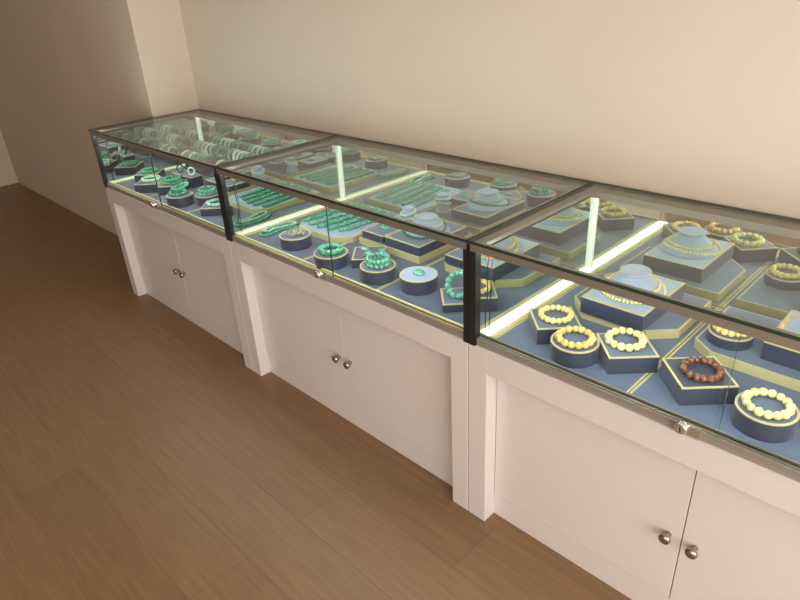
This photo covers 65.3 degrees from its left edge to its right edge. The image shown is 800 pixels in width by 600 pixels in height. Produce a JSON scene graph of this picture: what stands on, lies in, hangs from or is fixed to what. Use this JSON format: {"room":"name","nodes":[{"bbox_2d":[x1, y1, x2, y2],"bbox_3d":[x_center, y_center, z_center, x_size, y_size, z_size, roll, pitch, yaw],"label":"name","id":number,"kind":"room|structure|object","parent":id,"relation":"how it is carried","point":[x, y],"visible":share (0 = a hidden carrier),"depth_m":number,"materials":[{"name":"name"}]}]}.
{"room":"shop","nodes":[
{"label":"shop","id":0,"kind":"room"},
{"bbox_2d":[0,130,17,186],"bbox_3d":[-5.039,-1.607,3.921,0.100,2.750,4.250,22,36,40],"label":"wall","id":1,"kind":"structure","parent":0,"point":[7,173],"depth_m":5.65,"materials":[{"name":"beige paint"}]},
{"bbox_2d":[0,0,199,235],"bbox_3d":[-2.361,-1.891,4.180,3.196,2.750,0.271,22,36,40],"label":"wall","id":2,"kind":"structure","parent":0,"point":[69,68],"depth_m":3.90,"materials":[{"name":"beige paint"}]},
{"bbox_2d":[0,183,631,599],"bbox_3d":[-1.725,0.894,1.779,8.800,0.080,4.506,22,36,40],"label":"floor","id":3,"kind":"structure","parent":0,"point":[142,457],"depth_m":2.13,"materials":[{"name":"brown wood"}]},
{"bbox_2d":[88,109,338,369],"bbox_3d":[-0.880,-0.370,3.073,1.198,0.905,0.616,22,36,40],"label":"display cabinet","id":4,"kind":"object","parent":3,"relation":"on","point":[183,260],"visible":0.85,"depth_m":3.08,"materials":[{"name":"white paint"}]},
{"bbox_2d":[96,117,200,182],"bbox_3d":[-1.302,-0.795,3.309,0.004,0.264,0.550,22,36,40],"label":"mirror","id":5,"kind":"object","parent":4,"relation":"on","point":[117,162],"depth_m":3.26,"materials":[{"name":"silver glass"}]},
{"bbox_2d":[116,167,211,196],"bbox_3d":[-1.137,-0.627,3.225,0.371,0.012,0.532,22,36,40],"label":"display board","id":6,"kind":"object","parent":4,"relation":"on","point":[129,184],"visible":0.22,"depth_m":3.19,"materials":[{"name":"blue fabric"}]},
{"bbox_2d":[134,177,163,192],"bbox_3d":[-1.213,-0.562,3.047,0.120,0.042,0.120,-3,27,1],"label":"display stand","id":7,"kind":"object","parent":6,"relation":"on","point":[140,187],"visible":0.63,"depth_m":3.00,"materials":[{"name":"blue fabric"}]},
{"bbox_2d":[141,175,160,182],"bbox_3d":[-1.216,-0.593,3.046,0.095,0.016,0.095,22,36,40],"label":"bracelet","id":8,"kind":"object","parent":7,"relation":"on","point":[158,177],"visible":0.91,"depth_m":3.03,"materials":[{"name":"stone"}]},
{"bbox_2d":[134,168,165,182],"bbox_3d":[-1.284,-0.639,3.206,0.115,0.042,0.115,-3,27,1],"label":"display stand","id":9,"kind":"object","parent":6,"relation":"on","point":[161,171],"visible":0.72,"depth_m":3.17,"materials":[{"name":"blue fabric"}]},
{"bbox_2d":[140,166,158,173],"bbox_3d":[-1.282,-0.666,3.196,0.090,0.016,0.091,22,36,40],"label":"bracelet","id":10,"kind":"object","parent":9,"relation":"on","point":[156,169],"visible":0.93,"depth_m":3.18,"materials":[{"name":"green stone"}]},
{"bbox_2d":[172,170,190,178],"bbox_3d":[-1.092,-0.614,3.126,0.075,0.052,0.060,18,34,35],"label":"display stand","id":11,"kind":"object","parent":6,"relation":"on","point":[184,172],"visible":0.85,"depth_m":3.10,"materials":[{"name":"blue fabric"}]},
{"bbox_2d":[176,164,183,172],"bbox_3d":[-1.095,-0.656,3.104,0.042,0.041,0.015,1,27,9],"label":"bangle","id":12,"kind":"object","parent":11,"relation":"on","point":[178,164],"visible":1,"depth_m":3.10,"materials":[{"name":"green stone"}]},
{"bbox_2d":[183,153,215,176],"bbox_3d":[-1.060,-0.721,3.292,0.310,0.086,0.044,22,36,40],"label":"bar","id":13,"kind":"object","parent":6,"relation":"on","point":[211,161],"visible":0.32,"depth_m":3.27,"materials":[{"name":"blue fabric"}]},
{"bbox_2d":[203,156,216,161],"bbox_3d":[-0.976,-0.702,3.207,0.076,0.076,0.016,-20,31,-29],"label":"bangle","id":14,"kind":"object","parent":13,"relation":"on","point":[208,157],"visible":0.4,"depth_m":3.19,"materials":[{"name":"stone"}]},
{"bbox_2d":[195,142,227,160],"bbox_3d":[-1.006,-0.767,3.338,0.310,0.121,0.044,22,36,40],"label":"bar","id":15,"kind":"object","parent":6,"relation":"on","point":[222,151],"visible":0.24,"depth_m":3.24,"materials":[{"name":"grey fabric"}]},
{"bbox_2d":[193,140,204,152],"bbox_3d":[-1.093,-0.835,3.399,0.071,0.071,0.014,-23,33,-34],"label":"bangle","id":16,"kind":"object","parent":15,"relation":"on","point":[197,141],"visible":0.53,"depth_m":3.38,"materials":[{"name":"stone"}]},
{"bbox_2d":[197,141,208,153],"bbox_3d":[-1.064,-0.821,3.374,0.019,0.077,0.077,17,33,34],"label":"bangle","id":17,"kind":"object","parent":15,"relation":"on","point":[200,142],"visible":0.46,"depth_m":3.35,"materials":[{"name":"stone"}]},
{"bbox_2d":[201,142,212,154],"bbox_3d":[-1.036,-0.810,3.348,0.021,0.075,0.076,17,33,34],"label":"bangle","id":18,"kind":"object","parent":15,"relation":"on","point":[204,143],"visible":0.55,"depth_m":3.33,"materials":[{"name":"white stone"}]},
{"bbox_2d":[205,143,215,155],"bbox_3d":[-1.008,-0.800,3.321,0.012,0.072,0.072,19,35,37],"label":"bangle","id":19,"kind":"object","parent":15,"relation":"on","point":[208,144],"visible":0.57,"depth_m":3.30,"materials":[{"name":"white stone"}]},
{"bbox_2d":[209,144,216,156],"bbox_3d":[-0.979,-0.790,3.295,0.012,0.069,0.069,17,33,33],"label":"bangle","id":20,"kind":"object","parent":15,"relation":"on","point":[212,145],"visible":0.53,"depth_m":3.27,"materials":[{"name":"stone"}]},
{"bbox_2d":[213,145,223,159],"bbox_3d":[-0.951,-0.775,3.271,0.017,0.076,0.076,14,32,30],"label":"bangle","id":21,"kind":"object","parent":15,"relation":"on","point":[216,146],"visible":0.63,"depth_m":3.25,"materials":[{"name":"stone"}]},
{"bbox_2d":[216,146,228,158],"bbox_3d":[-0.923,-0.767,3.243,0.068,0.068,0.015,-20,32,-30],"label":"bangle","id":22,"kind":"object","parent":15,"relation":"on","point":[219,147],"visible":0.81,"depth_m":3.23,"materials":[{"name":"green stone"}]},
{"bbox_2d":[150,182,205,212],"bbox_3d":[-0.873,-0.519,2.985,0.371,0.012,0.532,22,36,40],"label":"display board","id":23,"kind":"object","parent":4,"relation":"on","point":[193,207],"visible":0.15,"depth_m":2.88,"materials":[{"name":"blue fabric"}]},
{"bbox_2d":[157,179,189,195],"bbox_3d":[-1.087,-0.541,2.993,0.115,0.042,0.115,-3,27,1],"label":"display stand","id":24,"kind":"object","parent":23,"relation":"on","point":[163,189],"visible":0.47,"depth_m":2.95,"materials":[{"name":"blue fabric"}]},
{"bbox_2d":[162,175,182,184],"bbox_3d":[-1.087,-0.574,2.978,0.091,0.030,0.091,22,36,40],"label":"bracelet","id":25,"kind":"object","parent":24,"relation":"on","point":[175,179],"visible":1,"depth_m":2.95,"materials":[{"name":"green stone"}]},
{"bbox_2d":[166,191,194,207],"bbox_3d":[-0.989,-0.454,2.809,0.116,0.045,0.116,22,36,40],"label":"display stand","id":26,"kind":"object","parent":23,"relation":"on","point":[186,200],"visible":0.83,"depth_m":2.77,"materials":[{"name":"blue fabric"}]},
{"bbox_2d":[168,189,187,196],"bbox_3d":[-0.996,-0.481,2.796,0.086,0.017,0.087,22,36,40],"label":"bracelet","id":27,"kind":"object","parent":26,"relation":"on","point":[184,191],"visible":0.88,"depth_m":2.77,"materials":[{"name":"green stone"}]},
{"bbox_2d":[170,181,188,191],"bbox_3d":[-0.983,-0.506,2.787,0.085,0.033,0.086,-9,28,-12],"label":"bracelet","id":28,"kind":"object","parent":26,"relation":"on","point":[183,185],"visible":1,"depth_m":2.77,"materials":[{"name":"green stone"}]},
{"bbox_2d":[182,173,203,187],"bbox_3d":[-1.017,-0.588,3.065,0.075,0.052,0.060,18,34,35],"label":"display stand","id":29,"kind":"object","parent":23,"relation":"on","point":[195,180],"visible":0.87,"depth_m":3.04,"materials":[{"name":"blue fabric"}]},
{"bbox_2d":[187,167,194,174],"bbox_3d":[-1.019,-0.629,3.044,0.042,0.041,0.015,1,27,9],"label":"bangle","id":30,"kind":"object","parent":29,"relation":"on","point":[193,173],"visible":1,"depth_m":3.04,"materials":[{"name":"white stone"}]},
{"bbox_2d":[195,192,218,206],"bbox_3d":[-0.857,-0.455,2.796,0.112,0.045,0.112,22,36,40],"label":"display stand","id":31,"kind":"object","parent":23,"relation":"on","point":[200,200],"visible":0.46,"depth_m":2.75,"materials":[{"name":"blue fabric"}]},
{"bbox_2d":[197,185,216,195],"bbox_3d":[-0.860,-0.487,2.779,0.086,0.029,0.085,22,36,40],"label":"bracelet","id":32,"kind":"object","parent":31,"relation":"on","point":[212,189],"visible":1,"depth_m":2.76,"materials":[{"name":"green stone"}]},
{"bbox_2d":[228,150,250,158],"bbox_3d":[-0.758,-0.666,3.113,0.310,0.121,0.044,22,36,40],"label":"bar","id":33,"kind":"object","parent":23,"relation":"on","point":[231,153],"visible":0.14,"depth_m":3.13,"materials":[{"name":"grey fabric"}]},
{"bbox_2d":[227,149,238,160],"bbox_3d":[-0.845,-0.735,3.173,0.068,0.068,0.016,-20,31,-29],"label":"bangle","id":34,"kind":"object","parent":33,"relation":"on","point":[231,150],"visible":0.5,"depth_m":3.15,"materials":[{"name":"stone"}]},
{"bbox_2d":[232,150,240,160],"bbox_3d":[-0.816,-0.722,3.148,0.016,0.072,0.073,15,32,32],"label":"bangle","id":35,"kind":"object","parent":33,"relation":"on","point":[235,151],"visible":0.44,"depth_m":3.12,"materials":[{"name":"white stone"}]},
{"bbox_2d":[236,151,247,159],"bbox_3d":[-0.788,-0.710,3.122,0.073,0.073,0.015,-24,34,-35],"label":"bangle","id":36,"kind":"object","parent":33,"relation":"on","point":[240,152],"visible":0.37,"depth_m":3.10,"materials":[{"name":"white stone"}]},
{"bbox_2d":[240,152,251,158],"bbox_3d":[-0.759,-0.698,3.097,0.075,0.075,0.018,-24,33,-34],"label":"bangle","id":37,"kind":"object","parent":33,"relation":"on","point":[244,153],"visible":0.3,"depth_m":3.07,"materials":[{"name":"white stone"}]},
{"bbox_3d":[-0.744,-0.495,2.887,0.420,0.022,0.150,22,36,40],"label":"board","id":38,"kind":"object","parent":23,"relation":"on","visible":0},
{"bbox_2d":[205,177,216,186],"bbox_3d":[-0.820,-0.551,2.941,0.170,0.036,0.120,22,36,40],"label":"display stand","id":39,"kind":"object","parent":38,"relation":"on","point":[210,181],"visible":0.2,"depth_m":2.93,"materials":[{"name":"blue fabric"}]},
{"bbox_2d":[188,209,223,226],"bbox_3d":[-0.608,-0.411,2.744,0.371,0.012,0.532,22,36,40],"label":"display board","id":40,"kind":"object","parent":4,"relation":"on","point":[218,220],"visible":0.11,"depth_m":2.62,"materials":[{"name":"blue fabric"}]},
{"bbox_2d":[200,200,221,216],"bbox_3d":[-0.788,-0.398,2.688,0.112,0.034,0.112,-3,27,1],"label":"display stand","id":41,"kind":"object","parent":40,"relation":"on","point":[205,210],"visible":0.42,"depth_m":2.64,"materials":[{"name":"blue fabric"}]},
{"bbox_2d":[206,198,219,206],"bbox_3d":[-0.788,-0.420,2.678,0.088,0.015,0.088,22,36,40],"label":"bracelet","id":42,"kind":"object","parent":41,"relation":"on","point":[208,203],"visible":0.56,"depth_m":2.65,"materials":[{"name":"green stone"}]},
{"bbox_2d":[198,118,310,161],"bbox_3d":[-0.698,-0.726,3.107,1.152,0.264,0.004,22,36,40],"label":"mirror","id":43,"kind":"object","parent":4,"relation":"on","point":[230,136],"depth_m":3.15,"materials":[{"name":"silver glass"}]},
{"bbox_2d":[214,135,592,509],"bbox_3d":[-0.030,-0.023,2.300,1.198,0.905,0.616,22,36,40],"label":"display cabinet","id":44,"kind":"object","parent":3,"relation":"on","point":[396,369],"visible":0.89,"depth_m":2.22,"materials":[{"name":"white paint"}]},
{"bbox_2d":[224,145,341,235],"bbox_3d":[-0.452,-0.448,2.536,0.004,0.264,0.550,22,36,40],"label":"mirror","id":45,"kind":"object","parent":44,"relation":"on","point":[317,169],"depth_m":2.51,"materials":[{"name":"clear glass"}]},
{"bbox_2d":[246,201,351,259],"bbox_3d":[-0.287,-0.280,2.453,0.371,0.012,0.532,22,36,40],"label":"display board","id":46,"kind":"object","parent":44,"relation":"on","point":[273,241],"visible":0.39,"depth_m":2.34,"materials":[{"name":"blue fabric"}]},
{"bbox_2d":[258,222,300,236],"bbox_3d":[-0.471,-0.280,2.448,0.189,0.012,0.081,-22,33,-32],"label":"necklace","id":47,"kind":"object","parent":46,"relation":"on","point":[260,234],"visible":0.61,"depth_m":2.43,"materials":[{"name":"green stone"}]},
{"bbox_2d":[262,220,297,231],"bbox_3d":[-0.472,-0.290,2.445,0.146,0.012,0.050,-22,32,-32],"label":"necklace","id":48,"kind":"object","parent":46,"relation":"on","point":[293,221],"visible":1,"depth_m":2.44,"materials":[{"name":"green stone"}]},
{"bbox_2d":[279,229,311,250],"bbox_3d":[-0.382,-0.222,2.289,0.116,0.043,0.116,22,36,40],"label":"display stand","id":49,"kind":"object","parent":46,"relation":"on","point":[299,242],"visible":0.84,"depth_m":2.25,"materials":[{"name":"blue fabric"}]},
{"bbox_2d":[284,227,305,236],"bbox_3d":[-0.382,-0.246,2.275,0.072,0.015,0.067,22,36,40],"label":"bracelet","id":50,"kind":"object","parent":49,"relation":"on","point":[296,231],"visible":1,"depth_m":2.27,"materials":[{"name":"beige stone"}]},
{"bbox_2d":[299,202,402,242],"bbox_3d":[-0.197,-0.305,2.455,0.300,0.022,0.330,22,36,40],"label":"board","id":51,"kind":"object","parent":46,"relation":"on","point":[350,236],"visible":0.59,"depth_m":2.35,"materials":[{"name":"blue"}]},
{"bbox_2d":[303,202,361,221],"bbox_3d":[-0.270,-0.358,2.529,0.279,0.013,0.028,-23,33,-33],"label":"necklace","id":52,"kind":"object","parent":51,"relation":"on","point":[330,212],"visible":0.7,"depth_m":2.50,"materials":[{"name":"green stone"}]},
{"bbox_2d":[309,204,369,225],"bbox_3d":[-0.238,-0.341,2.493,0.292,0.013,0.028,-23,33,-33],"label":"necklace","id":53,"kind":"object","parent":51,"relation":"on","point":[366,206],"visible":0.6,"depth_m":2.46,"materials":[{"name":"green stone"}]},
{"bbox_2d":[317,207,377,227],"bbox_3d":[-0.202,-0.327,2.460,0.292,0.013,0.028,-23,33,-34],"label":"necklace","id":54,"kind":"object","parent":51,"relation":"on","point":[349,216],"visible":0.65,"depth_m":2.43,"materials":[{"name":"green stone"}]},
{"bbox_2d":[329,209,386,229],"bbox_3d":[-0.163,-0.314,2.431,0.279,0.013,0.028,-23,33,-33],"label":"necklace","id":55,"kind":"object","parent":51,"relation":"on","point":[383,211],"visible":0.66,"depth_m":2.40,"materials":[{"name":"green stone"}]},
{"bbox_2d":[339,212,395,231],"bbox_3d":[-0.123,-0.302,2.402,0.267,0.013,0.028,-23,33,-33],"label":"necklace","id":56,"kind":"object","parent":51,"relation":"on","point":[366,222],"visible":0.68,"depth_m":2.37,"materials":[{"name":"green stone"}]},
{"bbox_2d":[305,240,458,289],"bbox_3d":[-0.022,-0.172,2.212,0.371,0.012,0.532,22,36,40],"label":"display board","id":57,"kind":"object","parent":44,"relation":"on","point":[348,271],"visible":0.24,"depth_m":2.09,"materials":[{"name":"blue fabric"}]},
{"bbox_2d":[314,247,348,270],"bbox_3d":[-0.233,-0.143,2.119,0.116,0.043,0.116,22,36,40],"label":"display stand","id":58,"kind":"object","parent":57,"relation":"on","point":[339,261],"visible":0.73,"depth_m":2.08,"materials":[{"name":"blue fabric"}]},
{"bbox_2d":[318,242,343,255],"bbox_3d":[-0.233,-0.172,2.105,0.087,0.022,0.088,22,36,40],"label":"bracelet","id":59,"kind":"object","parent":58,"relation":"on","point":[339,248],"visible":0.95,"depth_m":2.09,"materials":[{"name":"green stone"}]},
{"bbox_2d":[351,246,386,267],"bbox_3d":[-0.103,-0.146,2.124,0.110,0.032,0.110,-1,27,4],"label":"display stand","id":60,"kind":"object","parent":57,"relation":"on","point":[358,257],"visible":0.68,"depth_m":2.11,"materials":[{"name":"blue fabric"}]},
{"bbox_2d":[360,259,396,284],"bbox_3d":[-0.070,-0.092,2.000,0.116,0.045,0.116,22,36,40],"label":"display stand","id":61,"kind":"object","parent":57,"relation":"on","point":[387,275],"visible":0.8,"depth_m":1.96,"materials":[{"name":"blue fabric"}]},
{"bbox_2d":[365,252,390,268],"bbox_3d":[-0.070,-0.126,1.984,0.085,0.031,0.084,22,36,40],"label":"bracelet","id":62,"kind":"object","parent":61,"relation":"on","point":[370,262],"visible":1,"depth_m":1.97,"materials":[{"name":"green stone"}]},
{"bbox_2d":[359,232,471,263],"bbox_3d":[0.056,-0.224,2.264,0.300,0.026,0.280,22,36,40],"label":"board","id":63,"kind":"object","parent":57,"relation":"on","point":[365,241],"visible":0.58,"depth_m":2.15,"materials":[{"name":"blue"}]},
{"bbox_2d":[362,223,399,242],"bbox_3d":[-0.059,-0.247,2.265,0.108,0.026,0.112,22,36,40],"label":"display stand","id":64,"kind":"object","parent":63,"relation":"on","point":[374,232],"visible":0.6,"depth_m":2.24,"materials":[{"name":"blue fabric"}]},
{"bbox_2d":[381,224,389,228],"bbox_3d":[-0.054,-0.268,2.264,0.036,0.011,0.032,22,36,40],"label":"jade cabochon","id":65,"kind":"object","parent":64,"relation":"on","point":[383,226],"visible":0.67,"depth_m":2.25,"materials":[{"name":"green stone"}]},
{"bbox_2d":[402,205,413,221],"bbox_3d":[0.032,-0.317,2.345,0.062,0.068,0.062,22,36,40],"label":"cone","id":66,"kind":"object","parent":63,"relation":"on","point":[406,209],"visible":0.51,"depth_m":2.33,"materials":[{"name":"blue fabric"}]},
{"bbox_2d":[400,213,416,220],"bbox_3d":[0.032,-0.316,2.344,0.065,0.024,0.065,-19,31,-28],"label":"bracelet","id":67,"kind":"object","parent":66,"relation":"on","point":[415,214],"visible":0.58,"depth_m":2.33,"materials":[{"name":"green stone"}]},
{"bbox_2d":[400,208,416,216],"bbox_3d":[0.031,-0.330,2.338,0.065,0.021,0.065,-3,27,1],"label":"bracelet","id":68,"kind":"object","parent":66,"relation":"on","point":[415,209],"visible":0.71,"depth_m":2.32,"materials":[{"name":"white stone"}]},
{"bbox_2d":[385,220,466,256],"bbox_3d":[0.092,-0.226,2.199,0.165,0.034,0.245,22,36,40],"label":"display stand","id":69,"kind":"object","parent":63,"relation":"on","point":[398,240],"visible":0.62,"depth_m":2.13,"materials":[{"name":"blue fabric"}]},
{"bbox_2d":[405,212,449,239],"bbox_3d":[0.094,-0.267,2.179,0.163,0.057,0.163,22,36,40],"label":"bust","id":70,"kind":"object","parent":69,"relation":"on","point":[429,219],"visible":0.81,"depth_m":2.15,"materials":[{"name":"blue fabric"}]},
{"bbox_2d":[403,221,446,239],"bbox_3d":[0.086,-0.251,2.180,0.156,0.030,0.154,22,36,40],"label":"necklace","id":71,"kind":"object","parent":70,"relation":"on","point":[444,222],"visible":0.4,"depth_m":2.14,"materials":[{"name":"green stone"}]},
{"bbox_2d":[412,217,442,228],"bbox_3d":[0.095,-0.271,2.175,0.111,0.014,0.111,22,36,40],"label":"necklace","id":72,"kind":"object","parent":70,"relation":"on","point":[414,219],"visible":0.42,"depth_m":2.16,"materials":[{"name":"green stone"}]},
{"bbox_2d":[378,258,462,324],"bbox_3d":[0.242,-0.064,1.971,0.371,0.012,0.532,22,36,40],"label":"display board","id":73,"kind":"object","parent":44,"relation":"on","point":[431,302],"visible":0.22,"depth_m":1.88,"materials":[{"name":"blue fabric"}]},
{"bbox_2d":[399,266,437,295],"bbox_3d":[0.058,-0.060,1.921,0.118,0.046,0.118,22,36,40],"label":"display stand","id":74,"kind":"object","parent":73,"relation":"on","point":[410,284],"visible":1,"depth_m":1.89,"materials":[{"name":"blue fabric"}]},
{"bbox_2d":[413,269,424,275],"bbox_3d":[0.058,-0.087,1.911,0.040,0.011,0.034,22,36,40],"label":"jade cabochon","id":75,"kind":"object","parent":74,"relation":"on","point":[418,272],"visible":1,"depth_m":1.90,"materials":[{"name":"green stone"}]},
{"bbox_2d":[440,287,462,312],"bbox_3d":[0.174,-0.001,1.816,0.105,0.026,0.105,-3,27,1],"label":"display stand","id":76,"kind":"object","parent":73,"relation":"on","point":[449,305],"visible":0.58,"depth_m":1.78,"materials":[{"name":"blue fabric"}]},
{"bbox_2d":[444,270,462,299],"bbox_3d":[0.170,-0.044,1.795,0.087,0.078,0.056,6,29,18],"label":"bracelet","id":77,"kind":"object","parent":76,"relation":"on","point":[457,273],"visible":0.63,"depth_m":1.80,"materials":[{"name":"green stone"}]},
{"bbox_2d":[444,259,462,272],"bbox_3d":[0.327,-0.115,2.022,0.310,0.024,0.260,22,36,40],"label":"board","id":78,"kind":"object","parent":73,"relation":"on","point":[449,267],"visible":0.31,"depth_m":2.01,"materials":[{"name":"beige"}]},
{"bbox_2d":[445,248,462,267],"bbox_3d":[0.229,-0.140,2.027,0.120,0.026,0.115,22,36,40],"label":"display stand","id":79,"kind":"object","parent":78,"relation":"on","point":[455,257],"visible":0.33,"depth_m":2.01,"materials":[{"name":"blue fabric"}]},
{"bbox_2d":[339,146,564,234],"bbox_3d":[0.152,-0.379,2.334,1.152,0.264,0.004,22,36,40],"label":"mirror","id":80,"kind":"object","parent":44,"relation":"on","point":[477,202],"depth_m":2.34,"materials":[{"name":"clear glass"}]},
{"bbox_2d":[468,181,799,599],"bbox_3d":[0.820,0.324,1.527,1.198,0.905,0.616,22,36,40],"label":"display cabinet","id":81,"kind":"object","parent":3,"relation":"on","point":[653,501],"visible":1,"depth_m":1.59,"materials":[{"name":"white paint"}]},
{"bbox_2d":[479,197,593,336],"bbox_3d":[0.398,-0.101,1.764,0.004,0.264,0.550,22,36,40],"label":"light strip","id":82,"kind":"object","parent":81,"relation":"on","point":[564,236],"depth_m":1.73,"materials":[{"name":"silver glass"}]},
{"bbox_2d":[496,273,718,392],"bbox_3d":[0.563,0.067,1.680,0.371,0.012,0.532,22,36,40],"label":"display board","id":83,"kind":"object","parent":81,"relation":"on","point":[520,335],"visible":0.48,"depth_m":1.59,"materials":[{"name":"blue fabric"}]},
{"bbox_2d":[528,307,580,343],"bbox_3d":[0.405,0.066,1.638,0.113,0.045,0.113,-3,27,1],"label":"display stand","id":84,"kind":"object","parent":83,"relation":"on","point":[542,331],"visible":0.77,"depth_m":1.60,"materials":[{"name":"blue fabric"}]},
{"bbox_2d":[538,304,573,323],"bbox_3d":[0.406,0.037,1.626,0.092,0.018,0.093,22,36,40],"label":"bracelet","id":85,"kind":"object","parent":84,"relation":"on","point":[570,314],"visible":1,"depth_m":1.62,"materials":[{"name":"yellow stone"}]},
{"bbox_2d":[550,331,599,368],"bbox_3d":[0.429,0.118,1.535,0.116,0.044,0.116,22,36,40],"label":"display stand","id":86,"kind":"object","parent":83,"relation":"on","point":[567,357],"visible":0.73,"depth_m":1.50,"materials":[{"name":"blue fabric"}]},
{"bbox_2d":[555,325,595,349],"bbox_3d":[0.427,0.090,1.520,0.096,0.020,0.099,22,36,40],"label":"bracelet","id":87,"kind":"object","parent":86,"relation":"on","point":[591,340],"visible":1,"depth_m":1.51,"materials":[{"name":"yellow stone"}]},
{"bbox_2d":[596,332,659,373],"bbox_3d":[0.544,0.126,1.505,0.115,0.045,0.115,-2,27,2],"label":"display stand","id":88,"kind":"object","parent":83,"relation":"on","point":[645,360],"visible":0.88,"depth_m":1.46,"materials":[{"name":"blue fabric"}]},
{"bbox_2d":[604,327,647,351],"bbox_3d":[0.542,0.094,1.498,0.098,0.020,0.097,22,36,40],"label":"bracelet","id":89,"kind":"object","parent":88,"relation":"on","point":[643,341],"visible":1,"depth_m":1.49,"materials":[{"name":"yellow stone"}]},
{"bbox_2d":[574,272,711,338],"bbox_3d":[0.654,0.017,1.727,0.300,0.026,0.265,22,36,40],"label":"board","id":90,"kind":"object","parent":83,"relation":"on","point":[669,325],"visible":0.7,"depth_m":1.63,"materials":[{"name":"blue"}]},
{"bbox_2d":[580,271,684,331],"bbox_3d":[0.635,-0.008,1.699,0.175,0.046,0.245,22,36,40],"label":"display stand","id":91,"kind":"object","parent":90,"relation":"on","point":[594,302],"visible":0.53,"depth_m":1.63,"materials":[{"name":"blue fabric"}]},
{"bbox_2d":[609,264,663,302],"bbox_3d":[0.631,-0.055,1.677,0.168,0.059,0.168,22,36,40],"label":"bust","id":92,"kind":"object","parent":91,"relation":"on","point":[637,275],"visible":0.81,"depth_m":1.65,"materials":[{"name":"blue fabric"}]},
{"bbox_2d":[601,275,666,304],"bbox_3d":[0.626,-0.035,1.677,0.170,0.023,0.168,8,29,21],"label":"necklace","id":93,"kind":"object","parent":92,"relation":"on","point":[662,283],"visible":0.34,"depth_m":1.64,"materials":[{"name":"yellow stone"}]},
{"bbox_2d":[608,271,660,292],"bbox_3d":[0.629,-0.047,1.677,0.138,0.017,0.138,22,36,40],"label":"necklace","id":94,"kind":"object","parent":92,"relation":"on","point":[658,288],"visible":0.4,"depth_m":1.67,"materials":[{"name":"yellow stone"}]},
{"bbox_2d":[591,199,799,320],"bbox_3d":[1.002,-0.032,1.562,1.152,0.264,0.004,22,36,40],"label":"mirror","id":95,"kind":"object","parent":81,"relation":"on","point":[753,271],"depth_m":1.71,"materials":[{"name":"silver glass"}]},
{"bbox_2d":[630,308,799,461],"bbox_3d":[0.828,0.175,1.439,0.371,0.012,0.532,22,36,40],"label":"display tray","id":96,"kind":"object","parent":81,"relation":"on","point":[653,389],"visible":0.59,"depth_m":1.36,"materials":[{"name":"blue fabric"}]},
{"bbox_2d":[659,356,738,405],"bbox_3d":[0.662,0.179,1.390,0.120,0.045,0.120,-2,27,2],"label":"display stand","id":97,"kind":"object","parent":96,"relation":"on","point":[686,391],"visible":0.88,"depth_m":1.34,"materials":[{"name":"blue fabric"}]},
{"bbox_2d":[679,357,725,382],"bbox_3d":[0.664,0.153,1.372,0.092,0.019,0.093,22,36,40],"label":"bracelet","id":98,"kind":"object","parent":97,"relation":"on","point":[720,370],"visible":1,"depth_m":1.36,"materials":[{"name":"brown wood"}]},
{"bbox_2d":[693,306,799,391],"bbox_3d":[0.913,0.122,1.493,0.340,0.026,0.260,22,36,40],"label":"board","id":99,"kind":"object","parent":96,"relation":"on","point":[749,362],"visible":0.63,"depth_m":1.46,"materials":[{"name":"beige"}]},
{"bbox_2d":[706,324,754,350],"bbox_3d":[0.804,0.085,1.518,0.104,0.028,0.104,22,36,40],"label":"display stand","id":100,"kind":"object","parent":99,"relation":"on","point":[716,339],"visible":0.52,"depth_m":1.48,"materials":[{"name":"blue fabric"}]},
{"bbox_2d":[712,325,746,337],"bbox_3d":[0.803,0.065,1.508,0.087,0.019,0.089,22,36,40],"label":"bracelet","id":101,"kind":"object","parent":100,"relation":"on","point":[724,332],"visible":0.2,"depth_m":1.48,"materials":[{"name":"yellow stone"}]},
{"bbox_2d":[760,310,799,370],"bbox_3d":[0.962,0.103,1.445,0.165,0.046,0.200,22,36,40],"label":"display stand","id":102,"kind":"object","parent":99,"relation":"on","point":[790,358],"visible":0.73,"depth_m":1.41,"materials":[{"name":"blue fabric"}]},
{"bbox_2d":[779,317,799,333],"bbox_3d":[0.960,0.059,1.422,0.157,0.055,0.157,22,36,40],"label":"bust","id":103,"kind":"object","parent":102,"relation":"on","point":[793,325],"visible":0.59,"depth_m":1.44,"materials":[{"name":"blue fabric"}]},
{"bbox_2d":[780,315,799,329],"bbox_3d":[0.956,0.076,1.422,0.155,0.024,0.154,22,36,40],"label":"necklace","id":104,"kind":"object","parent":103,"relation":"on","point":[795,316],"visible":0.48,"depth_m":1.47,"materials":[{"name":"yellow stone"}]},
{"bbox_2d":[731,391,799,442],"bbox_3d":[0.742,0.236,1.270,0.116,0.044,0.116,22,36,40],"label":"display stand","id":105,"kind":"object","parent":96,"relation":"on","point":[755,427],"visible":0.71,"depth_m":1.24,"materials":[{"name":"blue fabric"}]},
{"bbox_2d":[741,387,795,419],"bbox_3d":[0.741,0.208,1.255,0.096,0.020,0.098,22,36,40],"label":"bracelet","id":106,"kind":"object","parent":105,"relation":"on","point":[790,407],"visible":1,"depth_m":1.25,"materials":[{"name":"yellow stone"}]},
{"bbox_2d":[179,0,799,222],"bbox_3d":[0.846,-0.700,1.499,5.720,2.750,0.100,22,36,40],"label":"wall","id":107,"kind":"structure","parent":0,"point":[699,100],"depth_m":1.91,"materials":[{"name":"beige paint"}]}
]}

